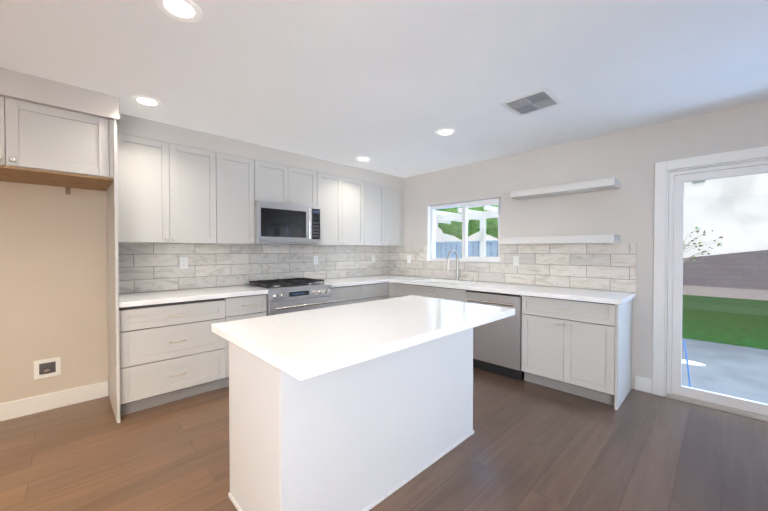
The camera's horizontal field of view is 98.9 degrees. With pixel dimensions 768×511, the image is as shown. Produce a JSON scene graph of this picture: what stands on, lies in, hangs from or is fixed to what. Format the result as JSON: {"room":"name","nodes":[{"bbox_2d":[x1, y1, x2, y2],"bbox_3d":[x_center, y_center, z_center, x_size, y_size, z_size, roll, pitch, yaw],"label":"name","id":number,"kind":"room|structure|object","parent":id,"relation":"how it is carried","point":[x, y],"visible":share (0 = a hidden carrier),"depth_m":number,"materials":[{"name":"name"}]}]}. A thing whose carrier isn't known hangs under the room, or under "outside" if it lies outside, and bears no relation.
{"room":"kitchen","nodes":[
{"label":"kitchen","id":0,"kind":"room"},
{"bbox_2d":[0,181,377,403],"bbox_3d":[-2.197,0.090,3.366,6.520,2.588,0.160,-1,1,-44],"label":"wall","id":1,"kind":"structure","parent":0,"point":[53,275],"depth_m":2.72,"materials":[{"name":"beige paint"}]},
{"bbox_2d":[34,357,60,379],"bbox_3d":[-2.762,0.927,2.697,0.155,0.150,0.030,-1,1,-44],"label":"outlet box","id":2,"kind":"object","parent":1,"relation":"attached to","point":[45,368],"visible":1,"depth_m":2.70,"materials":[{"name":"white plastic"}]},
{"bbox_2d":[0,381,107,420],"bbox_3d":[-3.428,1.215,2.067,2.601,0.135,0.014,-1,1,-44],"label":"baseboard","id":3,"kind":"structure","parent":1,"relation":"attached to","point":[30,405],"depth_m":2.72,"materials":[{"name":"white wood"}]},
{"bbox_2d":[117,133,224,243],"bbox_3d":[-2.058,-0.576,3.149,0.860,0.915,0.327,-1,1,-44],"label":"upper cabinet","id":4,"kind":"object","parent":1,"relation":"attached to","point":[169,193],"depth_m":3.01,"materials":[{"name":"grey paint"}]},
{"bbox_2d":[225,154,256,243],"bbox_3d":[-1.675,-0.581,3.520,0.446,0.915,0.327,-1,1,-44],"label":"upper cabinet","id":5,"kind":"object","parent":1,"relation":"attached to","point":[240,172],"depth_m":3.46,"materials":[{"name":"grey paint"}]},
{"bbox_2d":[118,243,389,293],"bbox_3d":[-1.196,0.101,4.220,3.575,0.469,0.009,-1,1,-44],"label":"tile backsplash","id":6,"kind":"structure","parent":1,"relation":"attached to","point":[147,267],"depth_m":3.71,"materials":[{"name":"tile"}]},
{"bbox_2d":[180,257,187,268],"bbox_3d":[-2.055,0.078,3.373,0.072,0.116,0.008,-1,1,-44],"label":"electrical outlet","id":7,"kind":"object","parent":6,"relation":"attached to","point":[183,262],"visible":1,"depth_m":3.37,"materials":[{"name":"white plastic"}]},
{"bbox_2d":[313,256,317,263],"bbox_3d":[-0.926,0.062,4.468,0.072,0.116,0.008,-1,1,-44],"label":"electrical outlet","id":8,"kind":"object","parent":6,"relation":"attached to","point":[315,259],"visible":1,"depth_m":4.46,"materials":[{"name":"white plastic"}]},
{"bbox_2d":[257,160,316,206],"bbox_3d":[-1.232,-0.823,3.947,0.788,0.444,0.327,-1,1,-44],"label":"upper cabinet","id":9,"kind":"object","parent":1,"relation":"attached to","point":[275,182],"depth_m":3.81,"materials":[{"name":"grey paint"}]},
{"bbox_2d":[254,200,320,244],"bbox_3d":[-1.183,-0.366,3.903,0.784,0.460,0.466,-1,1,-44],"label":"microwave","id":10,"kind":"object","parent":9,"relation":"attached to","point":[285,223],"visible":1,"depth_m":3.73,"materials":[{"name":"silver metal"}]},
{"bbox_2d":[314,172,368,244],"bbox_3d":[-0.651,-0.595,4.513,0.830,0.915,0.327,-1,1,-44],"label":"upper cabinet","id":11,"kind":"object","parent":1,"relation":"attached to","point":[343,202],"depth_m":4.39,"materials":[{"name":"grey paint"}]},
{"bbox_2d":[361,182,403,245],"bbox_3d":[-0.121,-0.603,5.028,0.886,0.915,0.327,-1,1,-44],"label":"upper cabinet","id":12,"kind":"object","parent":1,"relation":"attached to","point":[386,203],"depth_m":4.94,"materials":[{"name":"grey paint"}]},
{"bbox_2d":[0,67,402,187],"bbox_3d":[-1.365,-1.123,3.566,4.697,0.167,0.682,-1,1,-44],"label":"soffit","id":13,"kind":"structure","parent":0,"point":[16,85],"depth_m":2.91,"materials":[{"name":"beige paint"}]},
{"bbox_2d":[0,367,767,510],"bbox_3d":[0.155,1.361,0.846,6.360,0.120,6.760,-1,1,-44],"label":"floor","id":14,"kind":"structure","parent":0,"point":[528,446],"depth_m":2.08,"materials":[{"name":"brown wood"}]},
{"bbox_2d":[0,96,119,422],"bbox_3d":[-2.639,0.129,2.353,1.093,2.300,0.674,-1,1,-44],"label":"surround","id":15,"kind":"object","parent":14,"relation":"on","point":[48,146],"visible":1,"depth_m":2.36,"materials":[{"name":"grey paint"}]},
{"bbox_2d":[119,297,234,415],"bbox_3d":[-1.963,0.831,3.059,0.844,0.876,0.617,-1,1,-44],"label":"base cabinet","id":16,"kind":"object","parent":14,"relation":"on","point":[171,352],"depth_m":2.79,"materials":[{"name":"grey paint"}]},
{"bbox_2d":[235,294,266,319],"bbox_3d":[-1.558,0.826,3.451,0.401,0.876,0.617,-1,1,-44],"label":"base cabinet","id":17,"kind":"object","parent":14,"relation":"on","point":[251,306],"depth_m":3.25,"materials":[{"name":"grey paint"}]},
{"bbox_2d":[245,278,331,315],"bbox_3d":[-1.087,0.773,3.811,0.774,0.969,0.703,-1,1,-44],"label":"range","id":18,"kind":"object","parent":14,"relation":"on","point":[289,295],"visible":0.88,"depth_m":3.61,"materials":[{"name":"silver metal"}]},
{"bbox_2d":[330,284,366,306],"bbox_3d":[-0.658,0.813,4.325,0.551,0.876,0.617,-1,1,-44],"label":"base cabinet","id":19,"kind":"object","parent":14,"relation":"on","point":[345,295],"depth_m":4.11,"materials":[{"name":"grey paint"}]},
{"bbox_2d":[228,328,473,510],"bbox_3d":[-0.097,0.848,2.060,1.490,0.870,0.615,-1,1,-44],"label":"kitchen island","id":20,"kind":"object","parent":14,"relation":"on","point":[367,435],"visible":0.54,"depth_m":1.62,"materials":[{"name":"white paint"}]},
{"bbox_2d":[211,295,514,380],"bbox_3d":[-0.018,0.391,2.026,1.655,0.044,0.945,-1,1,-44],"label":"island countertop","id":21,"kind":"structure","parent":20,"relation":"on","point":[302,345],"depth_m":1.66,"materials":[{"name":"white stone"}]},
{"bbox_2d":[367,282,388,301],"bbox_3d":[-0.353,0.809,4.621,0.538,0.876,0.617,-1,1,-44],"label":"base cabinet","id":22,"kind":"object","parent":14,"relation":"on","point":[378,291],"depth_m":4.46,"materials":[{"name":"grey paint"}]},
{"bbox_2d":[119,275,413,307],"bbox_3d":[-0.973,0.360,3.992,3.572,0.040,0.647,-1,1,-44],"label":"countertop","id":23,"kind":"structure","parent":22,"relation":"on","point":[148,298],"depth_m":3.13,"materials":[{"name":"white stone"}]},
{"bbox_2d":[389,282,400,297],"bbox_3d":[0.417,0.808,4.687,0.617,0.876,0.353,-1,1,-44],"label":"base cabinet","id":24,"kind":"object","parent":14,"relation":"on","point":[394,288],"depth_m":4.52,"materials":[{"name":"grey paint"}]},
{"bbox_2d":[401,282,466,301],"bbox_3d":[0.802,0.813,4.291,0.617,0.876,0.991,-1,1,-44],"label":"base cabinet","id":25,"kind":"object","parent":14,"relation":"on","point":[452,294],"depth_m":4.05,"materials":[{"name":"grey paint"}]},
{"bbox_2d":[389,277,635,304],"bbox_3d":[1.225,0.464,3.828,0.647,0.244,2.649,-1,1,-44],"label":"countertop","id":26,"kind":"structure","parent":25,"relation":"on","point":[607,297],"depth_m":3.37,"materials":[{"name":"white stone"}]},
{"bbox_2d":[447,250,474,281],"bbox_3d":[0.996,0.130,4.266,0.270,0.412,0.294,-1,1,-44],"label":"faucet","id":27,"kind":"object","parent":26,"relation":"on","point":[457,267],"visible":1,"depth_m":4.40,"materials":[{"name":"silver metal"}]},
{"bbox_2d":[466,290,523,380],"bbox_3d":[1.333,0.824,3.675,0.657,0.871,0.611,-1,1,-44],"label":"dishwasher","id":28,"kind":"object","parent":14,"relation":"on","point":[497,346],"visible":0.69,"depth_m":3.43,"materials":[{"name":"silver metal"}]},
{"bbox_2d":[521,295,632,409],"bbox_3d":[1.864,0.829,3.197,0.617,0.876,0.796,-1,1,-44],"label":"base cabinet","id":29,"kind":"object","parent":14,"relation":"on","point":[580,348],"depth_m":2.94,"materials":[{"name":"grey paint"}]},
{"bbox_2d":[0,0,767,177],"bbox_3d":[0.157,-1.269,0.921,6.520,0.200,6.920,-1,1,-44],"label":"ceiling","id":30,"kind":"structure","parent":0,"point":[390,87],"depth_m":2.05,"materials":[{"name":"paint"}]},
{"bbox_2d":[132,95,161,106],"bbox_3d":[-1.830,-1.189,2.538,0.190,0.004,0.190,-1,1,-44],"label":"recessed light","id":31,"kind":"object","parent":30,"relation":"in","point":[148,101],"visible":1,"depth_m":2.54,"materials":[{"name":"white plastic"}]},
{"bbox_2d":[155,0,201,22],"bbox_3d":[-0.972,-1.175,1.561,0.190,0.004,0.190,-1,1,-44],"label":"recessed light","id":32,"kind":"object","parent":30,"relation":"in","point":[186,8],"visible":1,"depth_m":1.57,"materials":[{"name":"white plastic"}]},
{"bbox_2d":[356,157,370,160],"bbox_3d":[-0.260,-1.212,4.127,0.190,0.004,0.190,-1,1,-44],"label":"recessed light","id":33,"kind":"object","parent":30,"relation":"in","point":[363,158],"visible":1,"depth_m":4.10,"materials":[{"name":"white plastic"}]},
{"bbox_2d":[435,128,454,135],"bbox_3d":[0.596,-1.198,3.195,0.190,0.004,0.190,-1,1,-44],"label":"recessed light","id":34,"kind":"object","parent":30,"relation":"in","point":[445,131],"visible":1,"depth_m":3.20,"materials":[{"name":"white plastic"}]},
{"bbox_2d":[500,88,563,116],"bbox_3d":[1.156,-1.187,2.571,0.350,0.009,0.350,-1,1,-44],"label":"ceiling vent","id":35,"kind":"object","parent":30,"relation":"in","point":[539,100],"visible":1,"depth_m":2.55,"materials":[{"name":"white metal"}]},
{"bbox_2d":[436,205,497,257],"bbox_3d":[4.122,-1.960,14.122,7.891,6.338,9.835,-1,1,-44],"label":"window pane","id":36,"kind":"object","parent":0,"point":[474,223],"depth_m":12.61,"materials":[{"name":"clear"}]},
{"bbox_2d":[400,100,767,396],"bbox_3d":[2.494,0.094,3.098,0.160,2.588,6.760,-1,1,-44],"label":"wall","id":37,"kind":"structure","parent":0,"point":[628,159],"depth_m":3.28,"materials":[{"name":"beige paint"}]},
{"bbox_2d":[428,198,500,262],"bbox_3d":[1.093,-0.323,4.519,0.134,0.816,1.139,-1,1,-44],"label":"sliding window","id":38,"kind":"structure","parent":37,"relation":"in","point":[432,228],"depth_m":4.53,"materials":[{"name":"white plastic"}]},
{"bbox_2d":[390,243,636,292],"bbox_3d":[1.239,0.101,4.270,0.009,0.469,3.270,-1,1,-44],"label":"tile backsplash","id":39,"kind":"structure","parent":37,"relation":"attached to","point":[607,266],"depth_m":3.67,"materials":[{"name":"tile"}]},
{"bbox_2d":[513,256,518,265],"bbox_3d":[1.573,0.066,3.910,0.010,0.116,0.072,-1,1,-44],"label":"light switch","id":40,"kind":"object","parent":39,"relation":"attached to","point":[515,260],"visible":1,"depth_m":3.91,"materials":[{"name":"white plastic"}]},
{"bbox_2d":[499,234,619,244],"bbox_3d":[1.810,-0.163,3.503,0.247,0.075,1.120,-1,1,-44],"label":"floating shelf","id":41,"kind":"object","parent":37,"relation":"attached to","point":[583,239],"visible":1,"depth_m":3.34,"materials":[{"name":"white paint"}]},
{"bbox_2d":[511,178,619,199],"bbox_3d":[1.859,-0.686,3.445,0.247,0.068,0.980,-1,1,-44],"label":"floating shelf","id":42,"kind":"object","parent":37,"relation":"attached to","point":[590,186],"visible":1,"depth_m":3.33,"materials":[{"name":"white paint"}]},
{"bbox_2d":[635,375,651,392],"bbox_3d":[3.526,1.218,1.926,0.014,0.135,3.298,-1,1,-44],"label":"baseboard","id":43,"kind":"structure","parent":37,"relation":"attached to","point":[643,384],"depth_m":3.06,"materials":[{"name":"white wood"}]},
{"bbox_2d":[652,146,767,396],"bbox_3d":[3.219,0.223,2.340,0.178,2.112,2.004,-1,1,-44],"label":"door frame","id":44,"kind":"structure","parent":37,"relation":"attached to","point":[663,169],"depth_m":2.95,"materials":[{"name":"white wood"}]},
{"bbox_2d":[666,160,767,421],"bbox_3d":[3.213,0.272,2.335,0.154,2.013,1.808,-1,1,-44],"label":"sliding patio door","id":45,"kind":"structure","parent":37,"relation":"in","point":[676,390],"depth_m":2.83,"materials":[{"name":"clear glass"}]},
{"bbox_2d":[436,173,767,257],"bbox_3d":[17.613,-1.485,12.008,0.900,5.850,75.000,-1,1,-44],"label":"sky","id":46,"kind":"structure","parent":0,"point":[709,201],"depth_m":14.47,"materials":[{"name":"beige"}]},
{"label":"outside","id":47,"kind":"structure","parent":0,"visible":0},
{"bbox_2d":[681,338,767,403],"bbox_3d":[3.414,1.446,4.540,3.140,0.202,22.000,-1,1,-44],"label":"ground","id":48,"kind":"structure","parent":47,"point":[731,386],"depth_m":3.91,"materials":[{"name":"grey concrete"}]},
{"bbox_2d":[683,340,690,386],"bbox_3d":[2.995,1.101,3.243,0.090,0.532,0.012,0,1,-4],"label":"pole","id":49,"kind":"object","parent":48,"relation":"on","point":[687,363],"depth_m":3.24,"materials":[{"name":"blue"}]},
{"bbox_2d":[682,295,767,349],"bbox_3d":[16.213,1.539,-1.153,7.300,0.180,48.000,-1,1,-44],"label":"grass","id":50,"kind":"structure","parent":47,"point":[694,305],"depth_m":6.75,"materials":[{"name":"green plant"}]},
{"bbox_2d":[683,285,767,300],"bbox_3d":[21.847,1.456,4.313,8.400,0.190,48.000,-1,1,-44],"label":"gravel ground","id":51,"kind":"structure","parent":47,"point":[736,293],"depth_m":11.20,"materials":[{"name":"beige gravel"}]},
{"bbox_2d":[683,227,722,262],"bbox_3d":[10.027,0.160,11.008,0.910,2.231,1.910,-1,1,-44],"label":"sapling","id":52,"kind":"object","parent":51,"relation":"on","point":[693,256],"depth_m":10.82,"materials":[{"name":"green plant"}]},
{"bbox_2d":[683,250,767,289],"bbox_3d":[13.971,-0.063,11.977,0.200,3.006,18.000,-1,1,-44],"label":"fence","id":53,"kind":"object","parent":51,"relation":"on","point":[756,258],"depth_m":12.57,"materials":[{"name":"grey wood"}]}
]}

